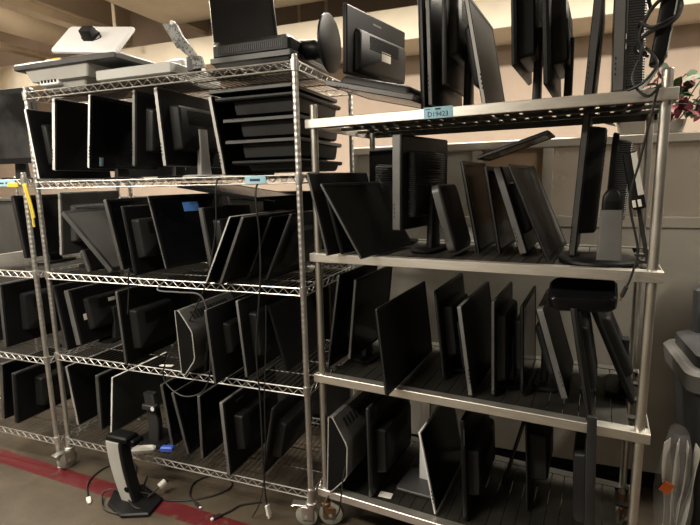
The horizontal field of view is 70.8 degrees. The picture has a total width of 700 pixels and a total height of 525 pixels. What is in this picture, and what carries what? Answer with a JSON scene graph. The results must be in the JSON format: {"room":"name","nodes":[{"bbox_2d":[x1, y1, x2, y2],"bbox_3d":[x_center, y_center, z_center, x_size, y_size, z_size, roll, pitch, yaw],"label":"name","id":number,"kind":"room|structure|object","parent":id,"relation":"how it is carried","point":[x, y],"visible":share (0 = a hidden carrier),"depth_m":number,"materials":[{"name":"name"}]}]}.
{"room":"electronics storage room","nodes":[
{"label":"electronics storage room","id":0,"kind":"room"},
{"bbox_2d":[105,0,323,33],"bbox_3d":[0.902,-1.960,0.257,7.730,0.900,7.000,2,10,21],"label":"ceiling","id":1,"kind":"structure","parent":0,"point":[192,14],"depth_m":4.03,"materials":[{"name":"beige paint"}]},
{"bbox_2d":[0,382,678,524],"bbox_3d":[-0.932,1.354,1.802,12.000,0.060,7.500,2,10,21],"label":"floor","id":2,"kind":"structure","parent":0,"point":[33,491],"depth_m":2.60,"materials":[{"name":"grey concrete"}]},
{"bbox_2d":[0,173,142,468],"bbox_3d":[-1.996,0.288,3.130,0.951,1.660,0.648,2,10,21],"label":"wire shelving rack","id":3,"kind":"object","parent":2,"relation":"on","point":[6,258],"visible":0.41,"depth_m":2.79,"materials":[{"name":"silver metal"}]},
{"bbox_2d":[0,87,36,179],"bbox_3d":[-1.911,-0.718,2.801,0.441,0.490,0.134,1,10,15],"label":"computer monitor","id":4,"kind":"object","parent":3,"relation":"on","point":[14,139],"visible":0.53,"depth_m":2.73,"materials":[{"name":"grey plastic"}]},
{"bbox_2d":[0,344,61,418],"bbox_3d":[-2.035,0.750,3.165,0.078,0.359,0.401,2,10,21],"label":"computer monitor","id":5,"kind":"object","parent":3,"relation":"on","point":[7,368],"visible":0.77,"depth_m":3.01,"materials":[{"name":"grey plastic"}]},
{"bbox_2d":[0,270,76,346],"bbox_3d":[-1.897,0.270,3.062,0.086,0.381,0.501,2,10,21],"label":"computer monitor","id":6,"kind":"object","parent":3,"relation":"on","point":[18,302],"visible":0.74,"depth_m":2.93,"materials":[{"name":"grey plastic"}]},
{"bbox_2d":[11,352,73,422],"bbox_3d":[-1.895,0.776,3.094,0.103,0.320,0.401,2,10,21],"label":"computer monitor","id":7,"kind":"object","parent":3,"relation":"on","point":[29,384],"visible":0.81,"depth_m":3.01,"materials":[{"name":"grey plastic"}]},
{"bbox_2d":[11,194,76,264],"bbox_3d":[-1.760,-0.204,2.928,0.119,0.402,0.461,2,10,21],"label":"computer monitor","id":8,"kind":"object","parent":3,"relation":"on","point":[49,201],"visible":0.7,"depth_m":2.84,"materials":[{"name":"grey plastic"}]},
{"bbox_2d":[105,429,162,517],"bbox_3d":[-1.094,1.037,2.461,0.325,0.358,0.199,6,12,39],"label":"monitor stand","id":9,"kind":"object","parent":2,"relation":"on","point":[119,442],"visible":0.99,"depth_m":2.46,"materials":[{"name":"black plastic"}]},
{"bbox_2d":[0,196,352,426],"bbox_3d":[-1.730,0.266,3.687,3.700,1.510,0.081,2,10,21],"label":"wall","id":10,"kind":"structure","parent":2,"relation":"on","point":[336,396],"depth_m":3.44,"materials":[{"name":"beige paint"}]},
{"bbox_2d":[22,53,358,524],"bbox_3d":[-0.816,0.122,2.668,1.594,2.085,0.759,2,10,21],"label":"wire shelving rack","id":11,"kind":"object","parent":2,"relation":"on","point":[306,512],"visible":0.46,"depth_m":2.41,"materials":[{"name":"silver metal"}]},
{"bbox_2d":[24,109,110,178],"bbox_3d":[-1.526,-0.636,2.710,0.072,0.351,0.461,2,10,21],"label":"computer monitor","id":12,"kind":"object","parent":11,"relation":"on","point":[39,123],"visible":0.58,"depth_m":2.55,"materials":[{"name":"black plastic"}]},
{"bbox_2d":[52,98,114,170],"bbox_3d":[-1.430,-0.687,2.724,0.079,0.357,0.461,2,10,21],"label":"computer monitor","id":13,"kind":"object","parent":11,"relation":"on","point":[69,118],"visible":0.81,"depth_m":2.58,"materials":[{"name":"black plastic"}]},
{"bbox_2d":[13,52,154,98],"bbox_3d":[-1.322,-0.958,2.596,0.680,0.140,0.435,2,10,21],"label":"monitor","id":14,"kind":"object","parent":11,"relation":"on","point":[81,69],"visible":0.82,"depth_m":2.43,"materials":[{"name":"grey plastic"}]},
{"bbox_2d":[51,26,134,53],"bbox_3d":[-1.242,-1.073,2.380,0.422,0.194,0.128,2,10,21],"label":"monitor stand","id":15,"kind":"object","parent":14,"relation":"on","point":[84,39],"visible":1,"depth_m":2.35,"materials":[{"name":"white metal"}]},
{"bbox_2d":[53,272,119,349],"bbox_3d":[-1.520,0.272,2.933,0.068,0.368,0.461,2,10,21],"label":"computer monitor","id":16,"kind":"object","parent":11,"relation":"on","point":[58,290],"visible":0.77,"depth_m":2.75,"materials":[{"name":"grey plastic"}]},
{"bbox_2d":[58,190,118,267],"bbox_3d":[-1.466,-0.198,2.833,0.112,0.424,0.401,2,10,21],"label":"computer monitor","id":17,"kind":"object","parent":11,"relation":"on","point":[70,242],"visible":0.52,"depth_m":2.71,"materials":[{"name":"grey plastic"}]},
{"bbox_2d":[61,208,126,272],"bbox_3d":[-1.278,-0.139,2.717,0.311,0.316,0.421,2,10,21],"label":"computer monitor","id":18,"kind":"object","parent":11,"relation":"on","point":[92,226],"visible":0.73,"depth_m":2.58,"materials":[{"name":"grey plastic"}]},
{"bbox_2d":[65,344,124,424],"bbox_3d":[-1.512,0.730,3.022,0.060,0.354,0.441,2,10,21],"label":"computer monitor","id":19,"kind":"object","parent":11,"relation":"on","point":[81,377],"visible":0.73,"depth_m":2.89,"materials":[{"name":"grey plastic"}]},
{"bbox_2d":[64,274,138,344],"bbox_3d":[-1.424,0.283,2.955,0.146,0.343,0.501,2,10,21],"label":"computer monitor","id":20,"kind":"object","parent":11,"relation":"on","point":[92,308],"visible":0.73,"depth_m":2.83,"materials":[{"name":"grey plastic"}]},
{"bbox_2d":[87,95,157,179],"bbox_3d":[-1.229,-0.654,2.664,0.130,0.410,0.481,2,10,21],"label":"computer monitor","id":21,"kind":"object","parent":11,"relation":"on","point":[109,120],"visible":0.82,"depth_m":2.55,"materials":[{"name":"black plastic"}]},
{"bbox_2d":[95,353,153,429],"bbox_3d":[-1.368,0.773,3.037,0.047,0.334,0.441,2,10,21],"label":"computer monitor","id":22,"kind":"object","parent":11,"relation":"on","point":[103,379],"visible":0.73,"depth_m":2.86,"materials":[{"name":"grey plastic"}]},
{"bbox_2d":[103,197,148,269],"bbox_3d":[-1.105,-0.170,2.646,0.095,0.357,0.421,2,10,21],"label":"computer monitor","id":23,"kind":"object","parent":11,"relation":"on","point":[112,206],"visible":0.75,"depth_m":2.48,"materials":[{"name":"grey plastic"}]},
{"bbox_2d":[110,352,167,431],"bbox_3d":[-1.268,0.774,2.983,0.067,0.346,0.441,2,10,21],"label":"computer monitor","id":24,"kind":"object","parent":11,"relation":"on","point":[128,388],"visible":0.79,"depth_m":2.91,"materials":[{"name":"black plastic"}]},
{"bbox_2d":[121,204,164,275],"bbox_3d":[-1.002,-0.139,2.616,0.095,0.347,0.421,2,10,21],"label":"computer monitor","id":25,"kind":"object","parent":11,"relation":"on","point":[144,248],"visible":0.64,"depth_m":2.47,"materials":[{"name":"grey plastic"}]},
{"bbox_2d":[115,273,191,363],"bbox_3d":[-1.036,0.290,2.718,0.079,0.379,0.541,2,10,21],"label":"computer monitor","id":26,"kind":"object","parent":11,"relation":"on","point":[149,327],"visible":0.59,"depth_m":2.60,"materials":[{"name":"grey plastic"}]},
{"bbox_2d":[138,390,169,448],"bbox_3d":[-1.082,0.858,2.744,0.200,0.260,0.190,2,10,21],"label":"monitor stand","id":27,"kind":"object","parent":11,"relation":"on","point":[157,435],"visible":0.84,"depth_m":2.72,"materials":[{"name":"grey plastic"}]},
{"bbox_2d":[96,58,219,93],"bbox_3d":[-0.949,-0.930,2.466,0.450,0.112,0.380,2,10,21],"label":"monitor","id":28,"kind":"object","parent":11,"relation":"on","point":[173,66],"visible":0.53,"depth_m":2.31,"materials":[{"name":"grey plastic"}]},
{"bbox_2d":[132,90,197,177],"bbox_3d":[-0.911,-0.641,2.544,0.118,0.410,0.481,2,10,21],"label":"computer monitor","id":29,"kind":"object","parent":11,"relation":"on","point":[146,145],"visible":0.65,"depth_m":2.38,"materials":[{"name":"grey plastic"}]},
{"bbox_2d":[160,365,205,444],"bbox_3d":[-0.910,0.787,2.853,0.062,0.346,0.441,2,10,21],"label":"computer monitor","id":30,"kind":"object","parent":11,"relation":"on","point":[175,435],"visible":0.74,"depth_m":2.68,"materials":[{"name":"grey plastic"}]},
{"bbox_2d":[154,87,221,177],"bbox_3d":[-0.759,-0.632,2.471,0.122,0.409,0.451,2,10,21],"label":"computer monitor","id":31,"kind":"object","parent":11,"relation":"on","point":[185,123],"visible":0.78,"depth_m":2.38,"materials":[{"name":"grey plastic"}]},
{"bbox_2d":[147,193,229,268],"bbox_3d":[-0.827,-0.190,2.693,0.117,0.368,0.521,5,11,34],"label":"computer monitor","id":32,"kind":"object","parent":11,"relation":"on","point":[176,218],"visible":0.73,"depth_m":2.59,"materials":[{"name":"grey plastic"}]},
{"bbox_2d":[171,369,214,453],"bbox_3d":[-0.807,0.804,2.767,0.091,0.337,0.441,2,10,21],"label":"computer monitor","id":33,"kind":"object","parent":11,"relation":"on","point":[186,408],"visible":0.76,"depth_m":2.62,"materials":[{"name":"grey plastic"}]},
{"bbox_2d":[174,292,233,374],"bbox_3d":[-0.700,0.348,2.510,0.098,0.318,0.421,2,10,21],"label":"monitor","id":34,"kind":"object","parent":11,"relation":"on","point":[192,334],"visible":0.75,"depth_m":2.34,"materials":[{"name":"grey plastic"}]},
{"bbox_2d":[162,20,262,80],"bbox_3d":[-0.598,-0.962,2.243,0.402,0.231,0.257,2,10,21],"label":"stand","id":35,"kind":"object","parent":11,"relation":"on","point":[195,63],"visible":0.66,"depth_m":2.16,"materials":[{"name":"white plastic"}]},
{"bbox_2d":[189,270,252,303],"bbox_3d":[-0.781,0.229,3.026,0.441,0.360,0.052,2,10,21],"label":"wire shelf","id":36,"kind":"object","parent":11,"relation":"on","point":[207,294],"visible":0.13,"depth_m":3.01,"materials":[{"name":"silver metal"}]},
{"bbox_2d":[197,367,247,458],"bbox_3d":[-0.685,0.806,2.710,0.027,0.345,0.441,2,10,21],"label":"computer monitor","id":37,"kind":"object","parent":11,"relation":"on","point":[210,425],"visible":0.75,"depth_m":2.59,"materials":[{"name":"grey plastic"}]},
{"bbox_2d":[198,203,250,265],"bbox_3d":[-0.608,-0.139,2.569,0.100,0.319,0.421,2,10,21],"label":"computer monitor","id":38,"kind":"object","parent":11,"relation":"on","point":[207,214],"visible":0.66,"depth_m":2.42,"materials":[{"name":"grey plastic"}]},
{"bbox_2d":[204,287,263,383],"bbox_3d":[-0.529,0.342,2.438,0.065,0.345,0.501,2,10,21],"label":"computer monitor","id":39,"kind":"object","parent":11,"relation":"on","point":[221,320],"visible":0.71,"depth_m":2.29,"materials":[{"name":"grey plastic"}]},
{"bbox_2d":[208,96,274,175],"bbox_3d":[-0.513,-0.598,2.400,0.071,0.345,0.451,2,10,21],"label":"computer monitor","id":40,"kind":"object","parent":11,"relation":"on","point":[228,154],"visible":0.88,"depth_m":2.25,"materials":[{"name":"grey plastic"}]},
{"bbox_2d":[205,210,284,283],"bbox_3d":[-0.494,-0.090,2.393,0.156,0.303,0.501,2,10,21],"label":"computer monitor","id":41,"kind":"object","parent":11,"relation":"on","point":[222,252],"visible":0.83,"depth_m":2.20,"materials":[{"name":"grey plastic"}]},
{"bbox_2d":[219,366,277,474],"bbox_3d":[-0.491,0.809,2.581,0.082,0.373,0.501,2,10,21],"label":"computer monitor","id":42,"kind":"object","parent":11,"relation":"on","point":[239,411],"visible":0.86,"depth_m":2.46,"materials":[{"name":"grey plastic"}]},
{"bbox_2d":[219,209,296,284],"bbox_3d":[-0.429,-0.087,2.369,0.149,0.304,0.501,2,10,21],"label":"computer monitor","id":43,"kind":"object","parent":11,"relation":"on","point":[245,244],"visible":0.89,"depth_m":2.22,"materials":[{"name":"grey plastic"}]},
{"bbox_2d":[255,178,270,518],"bbox_3d":[-0.375,0.420,2.237,0.044,1.591,0.108,8,13,44],"label":"cable","id":44,"kind":"object","parent":11,"relation":"hanging from","point":[267,506],"visible":0.95,"depth_m":2.21,"materials":[{"name":"black rubber"}]},
{"bbox_2d":[236,281,289,376],"bbox_3d":[-0.396,0.318,2.499,0.080,0.368,0.501,2,10,21],"label":"computer monitor","id":45,"kind":"object","parent":11,"relation":"on","point":[246,307],"visible":0.66,"depth_m":2.35,"materials":[{"name":"grey plastic"}]},
{"bbox_2d":[246,214,288,280],"bbox_3d":[-0.321,-0.097,2.434,0.152,0.297,0.501,2,10,21],"label":"computer monitor","id":46,"kind":"object","parent":11,"relation":"on","point":[271,237],"visible":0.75,"depth_m":2.27,"materials":[{"name":"black plastic"}]},
{"bbox_2d":[210,13,340,85],"bbox_3d":[-0.316,-0.994,2.349,0.553,0.250,0.410,2,10,21],"label":"monitor","id":47,"kind":"object","parent":11,"relation":"on","point":[323,53],"visible":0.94,"depth_m":2.20,"materials":[{"name":"black plastic"}]},
{"bbox_2d":[209,0,277,45],"bbox_3d":[-0.519,-1.209,2.392,0.311,0.344,0.154,-4,10,-19],"label":"computer monitor","id":48,"kind":"object","parent":47,"relation":"on","point":[231,20],"visible":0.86,"depth_m":2.37,"materials":[{"name":"black plastic"}]},
{"bbox_2d":[225,137,341,171],"bbox_3d":[-0.295,-0.503,2.353,0.365,0.138,0.509,2,10,21],"label":"computer monitor","id":49,"kind":"object","parent":11,"relation":"on","point":[274,165],"depth_m":2.16,"materials":[{"name":"grey plastic"}]},
{"bbox_2d":[209,82,340,141],"bbox_3d":[-0.327,-0.683,2.334,0.435,0.210,0.509,2,10,21],"label":"computer monitor","id":50,"kind":"object","parent":49,"relation":"on","point":[277,126],"depth_m":2.13,"materials":[{"name":"grey plastic"}]},
{"bbox_2d":[262,370,316,473],"bbox_3d":[-0.290,0.816,2.571,0.118,0.353,0.501,2,10,21],"label":"computer monitor","id":51,"kind":"object","parent":11,"relation":"on","point":[287,417],"visible":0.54,"depth_m":2.42,"materials":[{"name":"grey plastic"}]},
{"bbox_2d":[263,191,323,249],"bbox_3d":[-0.276,-0.209,2.757,0.441,0.380,0.052,2,10,21],"label":"computer monitor","id":52,"kind":"object","parent":11,"relation":"on","point":[282,204],"visible":0.05,"depth_m":2.73,"materials":[{"name":"black plastic"}]},
{"bbox_2d":[177,183,295,201],"bbox_3d":[-0.539,-0.372,2.568,0.565,0.096,0.421,2,10,21],"label":"shelf","id":53,"kind":"object","parent":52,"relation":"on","point":[236,191],"visible":0.92,"depth_m":2.48,"materials":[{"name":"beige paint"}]},
{"bbox_2d":[266,210,322,280],"bbox_3d":[-0.231,-0.105,2.426,0.154,0.308,0.501,2,10,21],"label":"computer monitor","id":54,"kind":"object","parent":11,"relation":"on","point":[285,260],"visible":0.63,"depth_m":2.27,"materials":[{"name":"grey plastic"}]},
{"bbox_2d":[261,275,330,339],"bbox_3d":[-0.313,0.247,2.850,0.441,0.360,0.052,2,10,21],"label":"computer monitor","id":55,"kind":"object","parent":11,"relation":"on","point":[326,290],"visible":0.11,"depth_m":2.77,"materials":[{"name":"black plastic"}]},
{"bbox_2d":[268,287,325,370],"bbox_3d":[-0.265,0.328,2.562,0.099,0.320,0.461,2,10,21],"label":"computer monitor","id":56,"kind":"object","parent":11,"relation":"on","point":[285,314],"visible":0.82,"depth_m":2.48,"materials":[{"name":"black plastic"}]},
{"bbox_2d":[305,67,679,524],"bbox_3d":[0.537,0.281,2.127,1.293,1.889,0.693,3,10,27],"label":"rack","id":57,"kind":"object","parent":2,"relation":"on","point":[425,383],"depth_m":2.01,"materials":[{"name":"grey metal"}]},
{"bbox_2d":[306,172,368,255],"bbox_3d":[-0.009,-0.223,2.139,0.104,0.332,0.421,5,11,36],"label":"computer monitor","id":58,"kind":"object","parent":57,"relation":"on","point":[331,247],"visible":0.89,"depth_m":2.00,"materials":[{"name":"grey plastic"}]},
{"bbox_2d":[327,265,377,367],"bbox_3d":[0.019,0.234,2.370,0.080,0.436,0.421,3,10,27],"label":"computer monitor","id":59,"kind":"object","parent":57,"relation":"on","point":[341,322],"visible":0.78,"depth_m":2.26,"materials":[{"name":"grey plastic"}]},
{"bbox_2d":[327,390,379,491],"bbox_3d":[0.053,0.826,2.411,0.112,0.363,0.501,3,10,27],"label":"monitor","id":60,"kind":"object","parent":57,"relation":"on","point":[347,432],"visible":0.74,"depth_m":2.22,"materials":[{"name":"grey plastic"}]},
{"bbox_2d":[320,182,412,258],"bbox_3d":[0.085,-0.194,2.088,0.186,0.290,0.461,5,11,32],"label":"computer monitor","id":61,"kind":"object","parent":57,"relation":"on","point":[364,211],"visible":0.98,"depth_m":2.05,"materials":[{"name":"grey plastic"}]},
{"bbox_2d":[348,266,392,363],"bbox_3d":[0.092,0.246,2.369,0.104,0.419,0.421,3,10,27],"label":"computer monitor","id":62,"kind":"object","parent":57,"relation":"on","point":[371,290],"visible":0.83,"depth_m":2.31,"materials":[{"name":"grey plastic"}]},
{"bbox_2d":[326,76,420,108],"bbox_3d":[0.162,-0.706,2.074,0.373,0.131,0.421,3,10,27],"label":"computer monitor","id":63,"kind":"object","parent":57,"relation":"on","point":[404,95],"visible":0.83,"depth_m":1.93,"materials":[{"name":"grey plastic"}]},
{"bbox_2d":[343,3,405,84],"bbox_3d":[0.126,-0.930,2.163,0.048,0.265,0.501,5,11,34],"label":"computer monitor","id":64,"kind":"object","parent":63,"relation":"on","point":[373,49],"visible":0.94,"depth_m":2.09,"materials":[{"name":"black plastic"}]},
{"bbox_2d":[366,394,410,496],"bbox_3d":[0.215,0.800,2.366,0.070,0.420,0.501,3,10,27],"label":"computer monitor","id":65,"kind":"object","parent":57,"relation":"on","point":[388,418],"visible":0.91,"depth_m":2.23,"materials":[{"name":"grey plastic"}]},
{"bbox_2d":[369,149,418,242],"bbox_3d":[0.220,-0.326,2.401,0.301,0.450,0.104,3,10,27],"label":"computer monitor","id":66,"kind":"object","parent":57,"relation":"on","point":[380,161],"visible":0.15,"depth_m":2.41,"materials":[{"name":"black plastic"}]},
{"bbox_2d":[375,281,432,395],"bbox_3d":[0.250,0.306,2.159,0.053,0.350,0.581,3,10,27],"label":"computer monitor","id":67,"kind":"object","parent":57,"relation":"on","point":[403,323],"visible":1,"depth_m":2.10,"materials":[{"name":"grey plastic"}]},
{"bbox_2d":[396,402,430,498],"bbox_3d":[0.327,0.822,2.256,0.185,0.420,0.185,3,10,27],"label":"monitor stand","id":68,"kind":"object","parent":57,"relation":"on","point":[414,481],"visible":0.44,"depth_m":2.26,"materials":[{"name":"grey plastic"}]},
{"bbox_2d":[392,134,447,252],"bbox_3d":[0.337,-0.290,2.093,0.118,0.474,0.421,5,11,36],"label":"computer monitor","id":69,"kind":"object","parent":57,"relation":"on","point":[419,164],"visible":0.87,"depth_m":1.99,"materials":[{"name":"grey plastic"}]},
{"bbox_2d":[418,0,453,118],"bbox_3d":[0.367,-0.827,2.027,0.035,0.440,0.461,3,10,27],"label":"computer monitor","id":70,"kind":"object","parent":57,"relation":"on","point":[421,3],"visible":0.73,"depth_m":1.83,"materials":[{"name":"grey plastic"}]},
{"bbox_2d":[419,405,460,513],"bbox_3d":[0.430,0.845,2.266,0.080,0.355,0.481,3,10,27],"label":"computer monitor","id":71,"kind":"object","parent":57,"relation":"on","point":[440,441],"visible":0.84,"depth_m":2.21,"materials":[{"name":"black plastic"}]},
{"bbox_2d":[425,0,461,106],"bbox_3d":[0.386,-0.825,1.984,0.032,0.420,0.441,3,10,27],"label":"computer monitor","id":72,"kind":"object","parent":57,"relation":"on","point":[438,94],"visible":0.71,"depth_m":1.84,"materials":[{"name":"grey plastic"}]},
{"bbox_2d":[434,273,467,377],"bbox_3d":[0.503,0.276,2.244,0.119,0.384,0.441,3,10,27],"label":"computer monitor","id":73,"kind":"object","parent":57,"relation":"on","point":[451,294],"visible":0.73,"depth_m":2.12,"materials":[{"name":"grey plastic"}]},
{"bbox_2d":[432,184,470,252],"bbox_3d":[0.420,-0.186,2.027,0.107,0.272,0.261,3,10,27],"label":"computer monitor","id":74,"kind":"object","parent":57,"relation":"on","point":[448,205],"visible":1,"depth_m":1.95,"materials":[{"name":"grey plastic"}]},
{"bbox_2d":[442,0,479,117],"bbox_3d":[0.464,-0.819,1.967,0.104,0.450,0.421,3,10,27],"label":"computer monitor","id":75,"kind":"object","parent":57,"relation":"on","point":[456,68],"visible":0.66,"depth_m":1.84,"materials":[{"name":"grey plastic"}]},
{"bbox_2d":[457,281,490,394],"bbox_3d":[0.550,0.303,2.132,0.088,0.353,0.521,3,10,27],"label":"computer monitor","id":76,"kind":"object","parent":57,"relation":"on","point":[474,313],"visible":0.96,"depth_m":2.03,"materials":[{"name":"grey plastic"}]},
{"bbox_2d":[460,381,494,519],"bbox_3d":[0.587,0.811,2.199,0.078,0.437,0.481,3,10,27],"label":"computer monitor","id":77,"kind":"object","parent":57,"relation":"on","point":[477,430],"visible":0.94,"depth_m":2.05,"materials":[{"name":"black plastic"}]},
{"bbox_2d":[460,161,494,253],"bbox_3d":[0.561,-0.246,2.105,0.086,0.362,0.421,3,10,27],"label":"computer monitor","id":78,"kind":"object","parent":57,"relation":"on","point":[473,176],"visible":0.87,"depth_m":2.03,"materials":[{"name":"grey plastic"}]},
{"bbox_2d":[464,0,506,114],"bbox_3d":[0.529,-0.779,1.918,0.101,0.375,0.441,3,10,27],"label":"computer monitor","id":79,"kind":"object","parent":57,"relation":"on","point":[479,33],"visible":0.85,"depth_m":1.81,"materials":[{"name":"grey plastic"}]},
{"bbox_2d":[484,166,515,253],"bbox_3d":[0.639,-0.233,2.083,0.074,0.339,0.401,3,10,27],"label":"computer monitor","id":80,"kind":"object","parent":57,"relation":"on","point":[503,233],"visible":0.85,"depth_m":1.98,"materials":[{"name":"grey plastic"}]},
{"bbox_2d":[477,130,554,160],"bbox_3d":[0.622,-0.432,1.840,0.249,0.091,0.221,3,10,27],"label":"computer monitor","id":81,"kind":"object","parent":80,"relation":"on","point":[546,135],"visible":1,"depth_m":1.79,"materials":[{"name":"grey plastic"}]},
{"bbox_2d":[491,282,519,394],"bbox_3d":[0.672,0.305,2.060,0.104,0.377,0.421,3,10,27],"label":"computer monitor","id":82,"kind":"object","parent":57,"relation":"on","point":[504,309],"visible":0.91,"depth_m":1.94,"materials":[{"name":"grey plastic"}]},
{"bbox_2d":[493,166,537,254],"bbox_3d":[0.702,-0.227,2.060,0.143,0.342,0.361,3,10,27],"label":"computer monitor","id":83,"kind":"object","parent":57,"relation":"on","point":[524,235],"visible":0.76,"depth_m":1.91,"materials":[{"name":"grey plastic"}]},
{"bbox_2d":[514,286,535,394],"bbox_3d":[0.734,0.308,2.068,0.054,0.355,0.401,3,10,27],"label":"computer monitor","id":84,"kind":"object","parent":57,"relation":"on","point":[525,323],"visible":1,"depth_m":1.97,"materials":[{"name":"black plastic"}]},
{"bbox_2d":[511,0,548,112],"bbox_3d":[0.688,-0.796,1.845,0.115,0.436,0.421,3,10,27],"label":"computer monitor","id":85,"kind":"object","parent":57,"relation":"on","point":[526,15],"visible":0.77,"depth_m":1.71,"materials":[{"name":"grey plastic"}]},
{"bbox_2d":[507,164,566,261],"bbox_3d":[0.746,-0.212,1.935,0.155,0.341,0.501,4,11,30],"label":"computer monitor","id":86,"kind":"object","parent":57,"relation":"on","point":[527,182],"visible":1,"depth_m":1.87,"materials":[{"name":"grey plastic"}]},
{"bbox_2d":[525,390,552,510],"bbox_3d":[0.846,0.825,2.193,0.093,0.399,0.361,3,10,27],"label":"computer monitor","id":87,"kind":"object","parent":57,"relation":"on","point":[538,437],"visible":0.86,"depth_m":2.06,"materials":[{"name":"grey plastic"}]},
{"bbox_2d":[532,288,573,398],"bbox_3d":[0.833,0.319,2.011,0.142,0.359,0.401,3,10,27],"label":"computer monitor","id":88,"kind":"object","parent":57,"relation":"on","point":[554,375],"visible":0.99,"depth_m":1.91,"materials":[{"name":"grey plastic"}]},
{"bbox_2d":[542,0,579,110],"bbox_3d":[0.784,-0.782,1.809,0.125,0.414,0.441,3,10,27],"label":"computer monitor","id":89,"kind":"object","parent":57,"relation":"on","point":[558,40],"visible":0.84,"depth_m":1.67,"materials":[{"name":"grey plastic"}]},
{"bbox_2d":[572,431,586,524],"bbox_3d":[0.937,0.818,1.978,0.074,0.480,0.481,3,10,27],"label":"computer monitor","id":90,"kind":"object","parent":57,"relation":"on","point":[580,444],"visible":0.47,"depth_m":1.83,"materials":[{"name":"grey plastic"}]},
{"bbox_2d":[548,277,617,419],"bbox_3d":[0.867,0.279,1.853,0.217,0.480,0.401,3,10,27],"label":"monitor stand","id":91,"kind":"object","parent":57,"relation":"on","point":[581,297],"visible":0.98,"depth_m":1.69,"materials":[{"name":"grey plastic"}]},
{"bbox_2d":[568,112,607,255],"bbox_3d":[0.892,-0.289,1.840,0.100,0.495,0.341,3,10,27],"label":"computer monitor","id":92,"kind":"object","parent":57,"relation":"on","point":[593,140],"visible":1,"depth_m":1.73,"materials":[{"name":"grey plastic"}]},
{"bbox_2d":[584,0,604,108],"bbox_3d":[0.875,-0.739,1.758,0.046,0.331,0.421,3,10,27],"label":"computer monitor","id":93,"kind":"object","parent":57,"relation":"on","point":[598,13],"visible":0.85,"depth_m":1.58,"materials":[{"name":"grey plastic"}]},
{"bbox_2d":[558,189,641,266],"bbox_3d":[0.879,-0.131,1.728,0.264,0.255,0.264,3,10,27],"label":"monitor stand","id":94,"kind":"object","parent":57,"relation":"on","point":[609,246],"visible":0.94,"depth_m":1.65,"materials":[{"name":"black plastic"}]},
{"bbox_2d":[591,311,634,404],"bbox_3d":[1.040,0.309,1.966,0.182,0.384,0.341,3,10,27],"label":"computer monitor","id":95,"kind":"object","parent":57,"relation":"on","point":[620,385],"visible":0.8,"depth_m":1.85,"materials":[{"name":"black plastic"}]},
{"bbox_2d":[607,132,632,219],"bbox_3d":[1.023,-0.268,1.891,0.079,0.430,0.301,3,10,27],"label":"computer monitor","id":96,"kind":"object","parent":57,"relation":"on","point":[617,177],"visible":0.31,"depth_m":1.76,"materials":[{"name":"black plastic"}]},
{"bbox_2d":[611,0,646,106],"bbox_3d":[0.962,-0.742,1.713,0.099,0.341,0.422,3,10,27],"label":"computer monitor","id":97,"kind":"object","parent":57,"relation":"on","point":[627,14],"visible":0.73,"depth_m":1.54,"materials":[{"name":"grey plastic"}]},
{"bbox_2d":[622,151,647,262],"bbox_3d":[0.966,-0.186,1.663,0.102,0.372,0.098,3,10,27],"label":"adapter","id":98,"kind":"object","parent":57,"relation":"on","point":[630,159],"visible":0.94,"depth_m":1.62,"materials":[{"name":"black plastic"}]},
{"bbox_2d":[627,0,683,97],"bbox_3d":[0.889,-0.634,1.453,0.131,0.297,0.108,1,10,14],"label":"cable","id":99,"kind":"object","parent":57,"relation":"on","point":[670,11],"visible":1,"depth_m":1.42,"materials":[{"name":"black plastic"}]},
{"bbox_2d":[354,131,699,488],"bbox_3d":[1.220,0.266,2.505,2.550,1.765,0.084,2,10,21],"label":"wall","id":100,"kind":"structure","parent":2,"relation":"on","point":[555,160],"depth_m":2.44,"materials":[{"name":"beige paint"}]},
{"bbox_2d":[594,63,699,134],"bbox_3d":[1.404,-0.757,2.246,0.702,0.324,0.193,2,10,21],"label":"trailing plant","id":101,"kind":"object","parent":100,"relation":"on","point":[676,125],"visible":0.43,"depth_m":2.22,"materials":[{"name":"green plant"}]},
{"bbox_2d":[663,286,699,524],"bbox_3d":[1.669,0.622,1.973,0.680,1.215,0.463,2,10,21],"label":"trash can","id":102,"kind":"object","parent":2,"relation":"on","point":[682,353],"visible":0.94,"depth_m":2.03,"materials":[{"name":"black plastic"}]},
{"bbox_2d":[659,437,699,524],"bbox_3d":[1.254,0.853,1.906,0.136,0.440,0.113,2,10,21],"label":"bag","id":103,"kind":"object","parent":102,"relation":"hanging from","point":[670,478],"visible":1,"depth_m":1.89,"materials":[{"name":"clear plastic"}]},
{"bbox_2d":[0,0,699,265],"bbox_3d":[0.189,-1.125,4.524,12.000,3.900,0.102,2,10,21],"label":"wall","id":104,"kind":"structure","parent":0,"point":[683,54],"depth_m":4.37,"materials":[{"name":"beige paint"}]},
{"bbox_2d":[0,7,68,45],"bbox_3d":[-4.182,-1.949,2.475,0.240,0.240,6.500,2,10,21],"label":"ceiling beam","id":105,"kind":"structure","parent":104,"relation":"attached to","point":[11,22],"depth_m":4.88,"materials":[{"name":"beige paint"}]},
{"bbox_2d":[0,0,132,44],"bbox_3d":[-3.516,-1.844,2.238,0.180,0.100,6.500,2,10,21],"label":"trim","id":106,"kind":"structure","parent":104,"relation":"attached to","point":[33,8],"depth_m":4.35,"materials":[{"name":"beige paint"}]},
{"bbox_2d":[37,0,130,26],"bbox_3d":[-3.466,-2.108,2.173,0.022,0.440,6.500,2,10,21],"label":"trim","id":107,"kind":"structure","parent":104,"relation":"attached to","point":[100,11],"depth_m":4.78,"materials":[{"name":"brown paint"}]},
{"bbox_2d":[0,0,699,96],"bbox_3d":[0.066,-1.864,4.118,12.000,0.235,0.501,2,10,21],"label":"trim","id":108,"kind":"structure","parent":104,"relation":"attached to","point":[497,12],"depth_m":3.75,"materials":[{"name":"beige paint"}]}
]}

